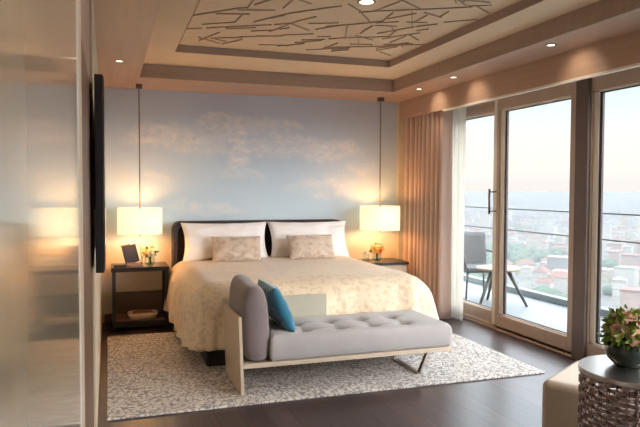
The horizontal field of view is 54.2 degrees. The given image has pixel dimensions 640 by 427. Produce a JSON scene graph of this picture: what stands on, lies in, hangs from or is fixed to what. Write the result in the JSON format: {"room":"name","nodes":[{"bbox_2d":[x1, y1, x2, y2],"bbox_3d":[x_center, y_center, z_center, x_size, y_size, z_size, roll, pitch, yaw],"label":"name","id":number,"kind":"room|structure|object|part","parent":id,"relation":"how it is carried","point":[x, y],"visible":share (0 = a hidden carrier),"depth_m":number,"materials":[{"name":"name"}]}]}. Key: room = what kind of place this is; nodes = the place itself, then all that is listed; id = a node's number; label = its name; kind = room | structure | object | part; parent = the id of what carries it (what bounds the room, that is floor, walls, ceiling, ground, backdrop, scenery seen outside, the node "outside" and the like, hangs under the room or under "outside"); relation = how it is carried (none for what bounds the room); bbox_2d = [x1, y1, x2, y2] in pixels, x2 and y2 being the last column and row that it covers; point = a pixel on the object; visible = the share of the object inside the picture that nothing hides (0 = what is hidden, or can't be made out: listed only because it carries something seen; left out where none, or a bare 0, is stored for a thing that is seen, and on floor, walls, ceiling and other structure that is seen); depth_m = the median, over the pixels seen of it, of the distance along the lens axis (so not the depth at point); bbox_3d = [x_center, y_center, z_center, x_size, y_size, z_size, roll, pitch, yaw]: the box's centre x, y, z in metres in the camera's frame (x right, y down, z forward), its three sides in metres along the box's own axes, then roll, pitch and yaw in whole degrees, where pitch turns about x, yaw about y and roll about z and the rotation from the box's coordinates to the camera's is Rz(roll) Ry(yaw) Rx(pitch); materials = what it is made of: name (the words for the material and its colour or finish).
{"room":"hotel room","nodes":[
{"label":"hotel room","id":0,"kind":"room"},
{"bbox_2d":[92,0,101,426],"bbox_3d":[-1.768,-0.037,4.809,0.120,2.600,4.000,-1,2,-19],"label":"wall","id":1,"kind":"structure","parent":0,"point":[98,276],"depth_m":4.03,"materials":[{"name":"beige paint"}]},
{"bbox_2d":[81,0,95,426],"bbox_3d":[-0.911,0.092,2.389,0.072,2.530,1.140,-1,2,-19],"label":"door frame","id":2,"kind":"structure","parent":1,"relation":"in","point":[86,5],"depth_m":2.40,"materials":[{"name":"brown wood"}]},
{"bbox_3d":[-0.900,-0.858,2.314,0.062,0.625,1.060,-1,2,-19],"label":"frame","id":3,"kind":"part","parent":2,"relation":"part of","materials":[{"name":"brown wood"}]},
{"bbox_2d":[93,74,105,272],"bbox_3d":[-1.170,-0.193,3.321,0.060,0.837,1.450,-1,2,-19],"label":"television","id":4,"kind":"object","parent":1,"relation":"attached to","point":[99,143],"visible":0.92,"depth_m":2.64,"materials":[{"name":"black plastic"}]},
{"bbox_2d":[102,87,396,322],"bbox_3d":[-0.524,-0.281,7.397,4.150,2.900,0.120,-1,2,-19],"label":"wall","id":5,"kind":"structure","parent":0,"point":[204,156],"depth_m":7.18,"materials":[{"name":"blue paint"}]},
{"bbox_2d":[104,313,125,322],"bbox_3d":[-0.692,1.123,7.325,3.460,0.100,0.012,-1,2,-19],"label":"baseboard","id":6,"kind":"structure","parent":5,"relation":"attached to","point":[108,317],"depth_m":6.78,"materials":[{"name":"brown wood"}]},
{"bbox_2d":[97,318,576,426],"bbox_3d":[0.423,1.461,2.429,5.530,0.200,10.220,-1,2,-19],"label":"floor","id":7,"kind":"structure","parent":0,"point":[516,401],"depth_m":4.21,"materials":[{"name":"brown wood"}]},
{"bbox_2d":[111,262,168,331],"bbox_3d":[-1.911,0.869,6.639,0.575,0.650,0.430,-1,2,-19],"label":"nightstand","id":8,"kind":"object","parent":7,"relation":"on","point":[122,302],"visible":0.94,"depth_m":6.62,"materials":[{"name":"brown wood"}]},
{"bbox_3d":[-2.096,0.901,6.374,0.035,0.605,0.035,-1,2,-19],"label":"leg","id":9,"kind":"part","parent":8,"relation":"part of","materials":[{"name":"brown wood"}]},
{"bbox_2d":[113,264,126,267],"bbox_3d":[-2.056,0.538,6.441,0.130,0.026,0.070,-1,2,-23],"label":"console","id":10,"kind":"object","parent":8,"relation":"on","point":[120,265],"visible":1,"depth_m":6.41,"materials":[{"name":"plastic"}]},
{"bbox_2d":[120,244,142,266],"bbox_3d":[-1.974,0.432,6.549,0.216,0.232,0.160,-1,3,-33],"label":"picture frame","id":11,"kind":"object","parent":8,"relation":"on","point":[130,253],"visible":0.96,"depth_m":6.53,"materials":[{"name":"brown wood"}]},
{"bbox_3d":[-1.973,0.964,6.831,0.490,0.234,0.015,-1,2,-19],"label":"panel","id":12,"kind":"part","parent":8,"relation":"part of","materials":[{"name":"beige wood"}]},
{"bbox_2d":[112,312,168,328],"bbox_3d":[-1.912,1.129,6.648,0.565,0.070,0.423,-1,2,-19],"label":"shelf","id":13,"kind":"object","parent":8,"relation":"attached to","point":[122,320],"depth_m":6.47,"materials":[{"name":"brown wood"}]},
{"bbox_2d":[127,309,157,318],"bbox_3d":[-1.865,1.063,6.594,0.310,0.055,0.230,-1,2,-19],"label":"bowl","id":14,"kind":"object","parent":8,"relation":"on","point":[154,313],"visible":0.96,"depth_m":6.51,"materials":[{"name":"beige ceramic"}]},
{"bbox_2d":[133,310,152,313],"bbox_3d":[-1.866,1.053,6.593,0.192,0.048,0.130,-1,2,-22],"label":"book","id":15,"kind":"object","parent":14,"relation":"in","point":[137,311],"visible":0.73,"depth_m":6.58,"materials":[{"name":"beige paper"}]},
{"bbox_2d":[142,245,158,264],"bbox_3d":[-1.771,0.436,6.560,0.182,0.222,0.195,0,2,-4],"label":"flower vase","id":16,"kind":"object","parent":8,"relation":"on","point":[150,251],"visible":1,"depth_m":6.52,"materials":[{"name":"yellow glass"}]},
{"bbox_3d":[-1.722,0.882,6.907,0.035,0.605,0.035,-1,2,-19],"label":"leg","id":17,"kind":"part","parent":8,"relation":"part of","materials":[{"name":"brown wood"}]},
{"bbox_3d":[-1.598,0.896,6.542,0.035,0.605,0.035,-1,2,-19],"label":"leg","id":18,"kind":"part","parent":8,"relation":"part of","materials":[{"name":"brown wood"}]},
{"bbox_2d":[107,332,544,420],"bbox_3d":[-0.142,1.234,5.538,3.295,0.016,2.315,-1,2,-19],"label":"area rug","id":19,"kind":"object","parent":7,"relation":"on","point":[152,374],"visible":0.74,"depth_m":4.85,"materials":[{"name":"beige carpet"}]},
{"bbox_2d":[171,219,339,365],"bbox_3d":[-0.364,0.655,6.280,2.000,1.084,2.095,-1,2,-19],"label":"double bed","id":20,"kind":"object","parent":19,"relation":"on","point":[217,357],"visible":0.19,"depth_m":6.87,"materials":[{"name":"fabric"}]},
{"bbox_3d":[-0.680,0.618,7.173,1.975,1.080,0.200,-1,2,-19],"label":"headboard","id":21,"kind":"part","parent":20,"relation":"part of","materials":[{"name":"leather"}]},
{"bbox_2d":[163,256,438,351],"bbox_3d":[-0.262,0.775,6.131,2.344,0.536,2.023,-1,2,-19],"label":"coverlet","id":22,"kind":"object","parent":20,"relation":"on","point":[198,290],"visible":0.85,"depth_m":5.42,"materials":[{"name":"beige fabric"}]},
{"bbox_2d":[181,221,267,262],"bbox_3d":[-1.030,0.308,6.834,0.956,0.423,0.279,-1,2,-18],"label":"bed pillow","id":23,"kind":"object","parent":22,"relation":"on","point":[198,240],"visible":0.64,"depth_m":6.72,"materials":[{"name":"white fabric"}]},
{"bbox_2d":[211,236,261,261],"bbox_3d":[-0.876,0.374,6.581,0.520,0.265,0.208,0,2,-15],"label":"lumbar cushion","id":24,"kind":"object","parent":22,"relation":"on","point":[229,248],"visible":0.99,"depth_m":6.52,"materials":[{"name":"beige fabric"}]},
{"bbox_2d":[267,220,349,256],"bbox_3d":[-0.126,0.299,7.141,0.960,0.423,0.282,0,2,-16],"label":"bed pillow","id":25,"kind":"object","parent":22,"relation":"on","point":[279,230],"visible":0.6,"depth_m":7.06,"materials":[{"name":"white fabric"}]},
{"bbox_2d":[286,234,335,259],"bbox_3d":[-0.099,0.366,6.850,0.540,0.266,0.204,-1,2,-22],"label":"lumbar cushion","id":26,"kind":"object","parent":22,"relation":"on","point":[300,246],"visible":0.99,"depth_m":6.78,"materials":[{"name":"beige fabric"}]},
{"bbox_2d":[223,274,451,395],"bbox_3d":[0.131,0.865,4.903,1.682,0.771,0.639,-1,2,-19],"label":"tufted bench","id":27,"kind":"object","parent":19,"relation":"on","point":[252,338],"visible":0.94,"depth_m":4.65,"materials":[{"name":"grey fabric"}]},
{"bbox_3d":[-0.644,0.983,4.638,0.043,0.549,0.610,-1,2,-19],"label":"panel","id":28,"kind":"part","parent":27,"relation":"part of","materials":[{"name":"beige paint"}]},
{"bbox_2d":[258,279,294,331],"bbox_3d":[-0.335,0.693,4.747,0.213,0.335,0.500,-1,2,-19],"label":"throw pillow","id":29,"kind":"object","parent":27,"relation":"on","point":[279,311],"visible":0.81,"depth_m":4.55,"materials":[{"name":"teal fabric"}]},
{"bbox_3d":[-0.330,0.846,5.066,0.805,0.359,0.034,-1,2,-19],"label":"panel","id":30,"kind":"part","parent":27,"relation":"part of","materials":[{"name":"grey fabric"}]},
{"bbox_3d":[0.149,1.050,4.909,1.643,0.034,0.610,-1,2,-19],"label":"seat frame","id":31,"kind":"part","parent":27,"relation":"part of","materials":[{"name":"beige paint"}]},
{"bbox_2d":[268,310,451,360],"bbox_3d":[0.241,0.938,4.935,1.454,0.184,0.624,-1,2,-19],"label":"seat cushion","id":32,"kind":"object","parent":27,"relation":"on","point":[317,336],"depth_m":4.71,"materials":[{"name":"grey fabric"}]},
{"bbox_2d":[358,258,408,272],"bbox_3d":[0.704,0.867,7.515,0.590,0.605,0.468,-1,2,-19],"label":"nightstand","id":33,"kind":"object","parent":7,"relation":"on","point":[392,263],"visible":0.13,"depth_m":7.38,"materials":[{"name":"brown wood"}]},
{"bbox_2d":[369,242,384,260],"bbox_3d":[0.675,0.453,7.387,0.192,0.232,0.181,1,2,15],"label":"flower bowl","id":34,"kind":"object","parent":33,"relation":"on","point":[376,248],"visible":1,"depth_m":7.34,"materials":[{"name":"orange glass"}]},
{"bbox_3d":[0.776,0.735,7.321,0.529,0.235,0.016,-1,2,-19],"label":"drawer","id":35,"kind":"part","parent":33,"relation":"part of","materials":[{"name":"beige paint"}]},
{"bbox_2d":[571,78,591,360],"bbox_3d":[2.267,0.057,5.322,0.150,2.400,0.150,-1,2,-19],"label":"column","id":36,"kind":"structure","parent":7,"relation":"on","point":[583,87],"depth_m":5.28,"materials":[{"name":"brown wood"}]},
{"bbox_2d":[542,360,639,426],"bbox_3d":[1.706,1.138,3.651,0.620,0.362,0.620,2,3,40],"label":"pouf","id":37,"kind":"object","parent":7,"relation":"on","point":[560,393],"visible":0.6,"depth_m":3.55,"materials":[{"name":"beige leather"}]},
{"bbox_2d":[577,355,639,426],"bbox_3d":[1.514,1.042,2.998,0.528,0.602,0.528,-1,2,-19],"label":"table","id":38,"kind":"object","parent":7,"relation":"on","point":[599,369],"visible":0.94,"depth_m":2.90,"materials":[{"name":"wicker"}]},
{"bbox_2d":[597,304,639,368],"bbox_3d":[1.495,0.588,3.041,0.280,0.302,0.274,-1,2,-27],"label":"potted plant","id":39,"kind":"object","parent":38,"relation":"on","point":[622,347],"visible":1,"depth_m":2.98,"materials":[{"name":"green plant"}]},
{"bbox_2d":[604,336,639,368],"bbox_3d":[1.496,0.676,3.042,0.210,0.125,0.210,-1,2,-19],"label":"bowl","id":40,"kind":"object","parent":39,"relation":"attached to","point":[623,353],"depth_m":2.97,"materials":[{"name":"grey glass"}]},
{"bbox_2d":[93,0,639,102],"bbox_3d":[0.410,-1.354,2.262,5.650,0.362,10.120,-1,2,-19],"label":"ceiling","id":41,"kind":"structure","parent":0,"point":[123,28],"depth_m":5.17,"materials":[{"name":"beige paint"}]},
{"bbox_2d":[117,84,161,235],"bbox_3d":[-1.878,-0.550,6.516,0.448,1.581,0.448,-1,2,-19],"label":"pendant lamp","id":42,"kind":"object","parent":41,"relation":"hanging from","point":[139,220],"visible":1,"depth_m":6.36,"materials":[{"name":"white fabric"}]},
{"bbox_3d":[-1.878,-0.668,6.512,0.011,1.263,0.011,0,2,4],"label":"cord","id":43,"kind":"part","parent":42,"relation":"part of","materials":[{"name":"brown metal"}]},
{"bbox_3d":[-1.880,0.077,6.540,0.448,0.270,0.448,-1,2,-19],"label":"lamp shade","id":44,"kind":"part","parent":42,"relation":"part of","materials":[{"name":"beige fabric"}]},
{"bbox_2d":[360,97,399,231],"bbox_3d":[0.712,-0.571,7.402,0.474,1.588,0.474,-1,2,-19],"label":"pendant lamp","id":45,"kind":"object","parent":41,"relation":"hanging from","point":[379,218],"visible":1,"depth_m":7.23,"materials":[{"name":"white fabric"}]},
{"bbox_3d":[0.710,0.053,7.426,0.474,0.282,0.474,-1,2,-19],"label":"lamp shade","id":46,"kind":"part","parent":45,"relation":"part of","materials":[{"name":"beige fabric"}]},
{"bbox_3d":[0.713,-0.696,7.398,0.011,1.258,0.011,-2,3,-41],"label":"cord","id":47,"kind":"part","parent":45,"relation":"part of","materials":[{"name":"brown metal"}]},
{"bbox_2d":[144,0,599,79],"bbox_3d":[1.031,-1.411,2.064,2.700,0.230,9.352,-1,2,-19],"label":"ceiling","id":48,"kind":"structure","parent":0,"point":[173,18],"depth_m":5.46,"materials":[{"name":"paint"}]},
{"bbox_2d":[179,0,520,60],"bbox_3d":[0.474,-1.501,3.594,2.084,0.168,4.810,-1,2,-19],"label":"ceiling panel","id":49,"kind":"object","parent":48,"relation":"attached to","point":[345,14],"visible":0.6,"depth_m":4.85,"materials":[{"name":"paint"}]},
{"bbox_2d":[187,0,491,55],"bbox_3d":[0.449,-1.410,3.529,2.191,0.009,4.621,-1,2,-19],"label":"trim","id":50,"kind":"structure","parent":49,"relation":"attached to","point":[460,1],"depth_m":4.85,"materials":[{"name":"paint"}]},
{"bbox_2d":[175,0,543,66],"bbox_3d":[0.473,-1.384,3.598,2.084,0.066,4.810,-1,2,-19],"label":"trim","id":51,"kind":"structure","parent":49,"relation":"attached to","point":[523,4],"depth_m":5.66,"materials":[{"name":"brown wood"}]},
{"bbox_2d":[357,0,375,4],"bbox_3d":[0.318,-1.441,4.267,0.128,0.004,0.128,-1,2,-19],"label":"recessed light","id":52,"kind":"object","parent":49,"relation":"attached to","point":[362,2],"visible":1,"depth_m":4.27,"materials":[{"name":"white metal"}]},
{"bbox_2d":[140,0,639,91],"bbox_3d":[1.037,-1.344,2.080,2.720,0.364,9.372,-1,2,-19],"label":"trim","id":53,"kind":"structure","parent":48,"relation":"attached to","point":[602,10],"depth_m":6.09,"materials":[{"name":"brown wood"}]},
{"bbox_2d":[396,102,404,259],"bbox_3d":[1.218,-0.144,7.897,0.532,2.600,0.060,-1,2,-19],"label":"wall","id":54,"kind":"structure","parent":0,"point":[400,123],"depth_m":7.79,"materials":[{"name":"beige paint"}]},
{"bbox_2d":[463,101,494,321],"bbox_3d":[1.663,-0.027,7.217,0.060,2.380,1.400,-1,2,-19],"label":"window","id":55,"kind":"structure","parent":54,"relation":"in","point":[475,309],"depth_m":6.87,"materials":[{"name":"brown wood"}]},
{"bbox_2d":[492,100,497,323],"bbox_3d":[2.022,0.027,5.954,0.048,2.370,1.270,-1,2,-19],"label":"trim","id":56,"kind":"structure","parent":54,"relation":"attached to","point":[496,101],"depth_m":6.53,"materials":[{"name":"brown wood"}]},
{"bbox_2d":[399,30,639,119],"bbox_3d":[2.606,-1.083,2.984,0.032,0.220,10.060,-1,2,-19],"label":"curtain valance","id":57,"kind":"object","parent":54,"relation":"attached to","point":[624,50],"depth_m":5.27,"materials":[{"name":"brown wood"}]},
{"bbox_2d":[442,63,639,110],"bbox_3d":[2.774,-0.944,2.487,0.034,0.018,9.000,-1,2,-19],"label":"trim","id":58,"kind":"structure","parent":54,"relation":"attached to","point":[636,64],"depth_m":5.07,"materials":[{"name":"white paint"}]},
{"bbox_2d":[463,67,636,356],"bbox_3d":[3.006,0.136,3.167,0.130,2.410,10.060,-1,2,-19],"label":"trim","id":59,"kind":"structure","parent":54,"relation":"attached to","point":[466,316],"depth_m":6.26,"materials":[{"name":"brown wood"}]},
{"bbox_2d":[488,82,575,353],"bbox_3d":[2.001,0.022,5.966,0.131,2.380,1.211,-1,2,-19],"label":"door","id":60,"kind":"structure","parent":59,"relation":"attached to","point":[561,339],"depth_m":6.18,"materials":[{"name":"brown wood"}]},
{"bbox_3d":[1.789,-0.124,6.504,0.081,0.260,0.021,0,2,5],"label":"handle","id":61,"kind":"part","parent":60,"relation":"part of","materials":[{"name":"brown metal"}]},
{"bbox_2d":[586,67,639,356],"bbox_3d":[2.549,0.081,4.449,0.065,2.380,1.685,-1,2,-19],"label":"window","id":62,"kind":"structure","parent":59,"relation":"attached to","point":[630,78],"depth_m":5.18,"materials":[{"name":"brown wood"}]},
{"bbox_2d":[463,280,626,342],"bbox_3d":[2.884,1.354,6.310,1.620,0.238,22.000,-1,2,-19],"label":"floor","id":63,"kind":"structure","parent":0,"point":[545,313],"depth_m":7.77,"materials":[{"name":"tile"}]},
{"bbox_2d":[463,232,491,299],"bbox_3d":[2.136,0.710,8.616,0.592,0.874,0.572,0,2,-11],"label":"armchair","id":64,"kind":"object","parent":63,"relation":"on","point":[475,249],"visible":0.46,"depth_m":8.82,"materials":[{"name":"grey fabric"}]},
{"bbox_3d":[1.874,0.620,8.537,0.049,0.218,0.506,0,2,-12],"label":"armrest","id":65,"kind":"part","parent":64,"relation":"part of","materials":[{"name":"grey"}]},
{"bbox_3d":[1.956,0.965,8.329,0.036,0.383,0.071,1,2,26],"label":"leg","id":66,"kind":"part","parent":64,"relation":"part of","materials":[{"name":"grey metal"}]},
{"bbox_3d":[2.097,0.502,8.816,0.494,0.475,0.148,0,2,-11],"label":"backrest","id":67,"kind":"part","parent":64,"relation":"part of","materials":[{"name":"grey fabric"}]},
{"bbox_3d":[2.144,0.746,8.574,0.480,0.080,0.480,0,2,-11],"label":"seat","id":68,"kind":"part","parent":64,"relation":"part of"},
{"bbox_2d":[476,265,527,306],"bbox_3d":[2.229,0.929,8.050,0.638,0.490,0.645,-1,2,-19],"label":"outdoor table","id":69,"kind":"object","parent":63,"relation":"on","point":[488,268],"visible":0.7,"depth_m":7.90,"materials":[{"name":"brown wood"}]},
{"bbox_3d":[2.087,0.945,7.889,0.267,0.469,0.111,-1,2,-19],"label":"leg","id":70,"kind":"part","parent":69,"relation":"part of","materials":[{"name":"grey metal"}]},
{"bbox_3d":[2.251,0.931,8.257,0.051,0.470,0.277,0,2,-8],"label":"leg","id":71,"kind":"part","parent":69,"relation":"part of","materials":[{"name":"grey metal"}]},
{"bbox_3d":[2.496,0.945,7.931,0.276,0.469,0.052,1,2,22],"label":"leg","id":72,"kind":"part","parent":69,"relation":"part of","materials":[{"name":"grey metal"}]},
{"bbox_2d":[463,206,639,322],"bbox_3d":[3.611,0.625,6.528,0.110,1.206,22.000,-1,2,-19],"label":"balcony railing","id":73,"kind":"object","parent":63,"relation":"on","point":[534,294],"visible":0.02,"depth_m":8.39,"materials":[{"name":"metal"}]},
{"bbox_3d":[3.607,0.337,6.516,0.024,0.018,22.000,-1,2,-19],"label":"rail","id":74,"kind":"part","parent":73,"relation":"part of","materials":[{"name":"grey metal"}]},
{"bbox_3d":[3.608,0.032,6.504,0.024,0.018,22.000,-1,2,-19],"label":"rail","id":75,"kind":"part","parent":73,"relation":"part of","materials":[{"name":"grey metal"}]},
{"bbox_3d":[-0.410,0.208,-1.583,1.605,2.600,3.250,-1,2,-19],"label":"wall","id":76,"kind":"structure","parent":0,"visible":0},
{"bbox_2d":[0,0,84,426],"bbox_3d":[-0.455,0.145,1.035,0.068,2.530,1.700,-1,2,-19],"label":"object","id":77,"kind":"structure","parent":76,"relation":"in","point":[42,358],"depth_m":0.68,"materials":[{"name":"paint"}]},
{"label":"outside","id":78,"kind":"structure","parent":0,"visible":0},
{"bbox_2d":[465,196,639,309],"bbox_3d":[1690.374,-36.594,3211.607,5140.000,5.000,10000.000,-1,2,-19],"label":"ground","id":79,"kind":"structure","parent":78,"point":[607,301],"depth_m":631.03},
{"bbox_2d":[473,227,480,231],"bbox_3d":[258.042,30.220,1027.671,10.661,16.726,9.079,2,3,36],"label":"building","id":80,"kind":"structure","parent":79,"relation":"on","point":[476,229],"depth_m":1025.13,"materials":[{"name":"concrete"}]},
{"bbox_2d":[485,233,492,239],"bbox_3d":[231.626,35.888,863.242,10.647,17.620,11.404,1,3,31],"label":"building","id":81,"kind":"structure","parent":79,"relation":"on","point":[487,235],"depth_m":859.46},
{"bbox_2d":[507,259,513,278],"bbox_3d":[159.269,48.069,544.529,9.572,16.827,20.510,2,3,44],"label":"building","id":82,"kind":"structure","parent":79,"relation":"on","point":[510,263],"depth_m":545.38,"materials":[{"name":"concrete"}]},
{"bbox_2d":[508,220,515,226],"bbox_3d":[382.566,22.295,1247.698,19.751,16.793,8.607,-2,3,-44],"label":"building","id":83,"kind":"structure","parent":79,"relation":"on","point":[511,223],"depth_m":1241.84,"materials":[{"name":"white"}]},
{"bbox_2d":[507,237,517,241],"bbox_3d":[268.099,38.752,869.874,10.011,11.635,19.563,2,3,32],"label":"building","id":84,"kind":"structure","parent":79,"relation":"on","point":[511,238],"depth_m":863.25,"materials":[{"name":"grey concrete"}]},
{"bbox_2d":[509,231,518,239],"bbox_3d":[293.073,34.319,944.937,9.263,14.999,17.633,2,3,40],"label":"building","id":85,"kind":"structure","parent":79,"relation":"on","point":[514,234],"depth_m":940.60,"materials":[{"name":"concrete"}]},
{"bbox_2d":[510,240,520,243],"bbox_3d":[264.047,40.639,845.833,8.070,9.649,18.726,2,3,37],"label":"building","id":86,"kind":"structure","parent":79,"relation":"on","point":[513,241],"depth_m":840.99,"materials":[{"name":"grey concrete"}]},
{"bbox_2d":[516,222,523,226],"bbox_3d":[399.506,23.301,1256.021,16.162,14.266,10.247,2,3,39],"label":"building","id":87,"kind":"structure","parent":79,"relation":"on","point":[517,223],"depth_m":1252.04,"materials":[{"name":"concrete"}]},
{"bbox_2d":[519,235,525,240],"bbox_3d":[307.816,36.992,958.903,13.417,8.701,9.854,2,3,40],"label":"building","id":88,"kind":"structure","parent":79,"relation":"on","point":[521,237],"depth_m":954.25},
{"bbox_2d":[515,259,535,274],"bbox_3d":[186.692,48.579,568.904,17.968,14.149,10.187,1,2,30],"label":"building","id":89,"kind":"structure","parent":79,"relation":"on","point":[521,262],"depth_m":566.68,"materials":[{"name":"concrete"}]},
{"bbox_2d":[520,265,534,279],"bbox_3d":[180.623,50.993,545.109,10.158,11.077,12.607,2,3,35],"label":"building","id":90,"kind":"structure","parent":79,"relation":"on","point":[526,271],"depth_m":540.73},
{"bbox_2d":[523,225,533,230],"bbox_3d":[359.206,28.027,1077.430,16.656,18.019,9.636,2,3,37],"label":"building","id":91,"kind":"structure","parent":79,"relation":"on","point":[524,226],"depth_m":1074.07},
{"bbox_2d":[528,236,543,246],"bbox_3d":[295.110,37.855,856.887,20.409,14.582,8.215,2,3,36],"label":"building","id":92,"kind":"structure","parent":79,"relation":"on","point":[535,241],"depth_m":854.02,"materials":[{"name":"concrete"}]},
{"bbox_2d":[532,266,551,287],"bbox_3d":[174.348,49.897,492.704,11.921,17.177,14.472,2,3,37],"label":"building","id":93,"kind":"structure","parent":79,"relation":"on","point":[542,271],"depth_m":488.99,"materials":[{"name":"concrete"}]},
{"bbox_2d":[539,240,549,250],"bbox_3d":[285.455,40.526,796.408,10.169,13.739,14.793,2,3,32],"label":"building","id":94,"kind":"structure","parent":79,"relation":"on","point":[544,245],"depth_m":791.29,"materials":[{"name":"concrete"}]},
{"bbox_2d":[535,277,554,288],"bbox_3d":[163.590,53.213,455.627,11.816,13.275,8.050,2,3,44],"label":"building","id":95,"kind":"structure","parent":79,"relation":"on","point":[548,282],"depth_m":453.13,"materials":[{"name":"ceramic"}]},
{"bbox_2d":[540,232,549,239],"bbox_3d":[321.654,35.292,893.729,11.741,17.102,11.884,2,3,38],"label":"building","id":96,"kind":"structure","parent":79,"relation":"on","point":[545,236],"depth_m":889.13,"materials":[{"name":"ceramic"}]},
{"bbox_2d":[463,208,630,306],"bbox_3d":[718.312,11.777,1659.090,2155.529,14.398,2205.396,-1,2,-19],"label":"trees","id":97,"kind":"object","parent":79,"relation":"on","point":[516,251],"visible":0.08,"depth_m":671.81,"materials":[{"name":"green plant"}]},
{"bbox_2d":[464,198,639,309],"bbox_3d":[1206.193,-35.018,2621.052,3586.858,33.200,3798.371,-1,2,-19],"label":"city","id":98,"kind":"object","parent":79,"relation":"on","point":[629,294],"visible":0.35,"depth_m":1223.63,"materials":[{"name":"ceramic"}]},
{"bbox_2d":[547,271,567,294],"bbox_3d":[178.875,51.256,465.496,17.390,16.541,10.504,2,3,36],"label":"building","id":99,"kind":"structure","parent":79,"relation":"on","point":[560,278],"depth_m":461.50,"materials":[{"name":"ceramic"}]},
{"bbox_2d":[552,245,567,252],"bbox_3d":[295.062,43.662,768.370,20.228,9.649,10.512,2,3,38],"label":"building","id":100,"kind":"structure","parent":79,"relation":"on","point":[564,247],"depth_m":764.05,"materials":[{"name":"ceramic"}]},
{"bbox_2d":[556,233,565,242],"bbox_3d":[343.738,35.710,892.625,9.710,16.494,14.483,2,3,41],"label":"building","id":101,"kind":"structure","parent":79,"relation":"on","point":[562,239],"depth_m":887.72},
{"bbox_2d":[560,219,568,225],"bbox_3d":[515.987,20.210,1320.055,21.416,16.379,11.378,2,3,38],"label":"building","id":102,"kind":"structure","parent":79,"relation":"on","point":[562,221],"depth_m":1316.62,"materials":[{"name":"ceramic"}]},
{"bbox_2d":[561,227,568,233],"bbox_3d":[395.083,31.164,1010.736,10.408,17.011,11.553,2,3,38],"label":"building","id":103,"kind":"structure","parent":79,"relation":"on","point":[564,230],"depth_m":1006.53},
{"bbox_2d":[602,249,609,260],"bbox_3d":[309.123,45.166,674.224,10.852,13.832,10.009,2,3,43],"label":"building","id":104,"kind":"structure","parent":79,"relation":"on","point":[605,251],"depth_m":671.48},
{"bbox_2d":[601,267,613,282],"bbox_3d":[240.414,51.521,527.489,9.786,11.743,15.267,2,3,45],"label":"building","id":105,"kind":"structure","parent":79,"relation":"on","point":[607,274],"depth_m":522.18,"materials":[{"name":"white"}]},
{"bbox_2d":[613,238,625,245],"bbox_3d":[386.202,39.244,806.480,16.808,16.202,11.142,-2,3,-42],"label":"building","id":106,"kind":"structure","parent":79,"relation":"on","point":[617,238],"depth_m":803.56,"materials":[{"name":"ceramic"}]},
{"bbox_2d":[612,277,627,299],"bbox_3d":[212.580,52.759,443.771,9.554,15.397,10.119,1,2,30],"label":"building","id":107,"kind":"structure","parent":79,"relation":"on","point":[618,282],"depth_m":440.69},
{"bbox_2d":[616,225,627,229],"bbox_3d":[538.819,28.186,1117.080,18.521,15.888,11.876,2,3,43],"label":"building","id":108,"kind":"structure","parent":79,"relation":"on","point":[619,227],"depth_m":1113.59,"materials":[{"name":"ceramic"}]},
{"bbox_2d":[630,232,638,239],"bbox_3d":[456.004,35.582,908.001,8.241,16.325,15.965,2,3,42],"label":"building","id":109,"kind":"structure","parent":79,"relation":"on","point":[633,235],"depth_m":903.57,"materials":[{"name":"white"}]},
{"bbox_3d":[2.977,-1.141,3.107,0.750,0.155,10.060,-1,2,-19],"label":"ceiling","id":110,"kind":"structure","parent":0,"visible":0},
{"bbox_3d":[2.723,-1.158,3.280,0.220,0.015,9.550,-1,2,-19],"label":"trim","id":111,"kind":"structure","parent":110,"relation":"attached to","visible":0},
{"bbox_2d":[403,110,452,318],"bbox_3d":[1.257,-0.074,7.363,0.177,2.478,0.904,-1,2,-21],"label":"drape","id":112,"kind":"object","parent":111,"relation":"hanging from","point":[427,237],"visible":0.77,"depth_m":7.17,"materials":[{"name":"beige fabric"}]},
{"bbox_2d":[451,107,465,320],"bbox_3d":[1.496,-0.064,7.096,0.069,2.478,0.522,-1,2,-21],"label":"sheer curtain","id":113,"kind":"object","parent":111,"relation":"hanging from","point":[459,115],"visible":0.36,"depth_m":6.96,"materials":[{"name":"white fabric"}]}
]}

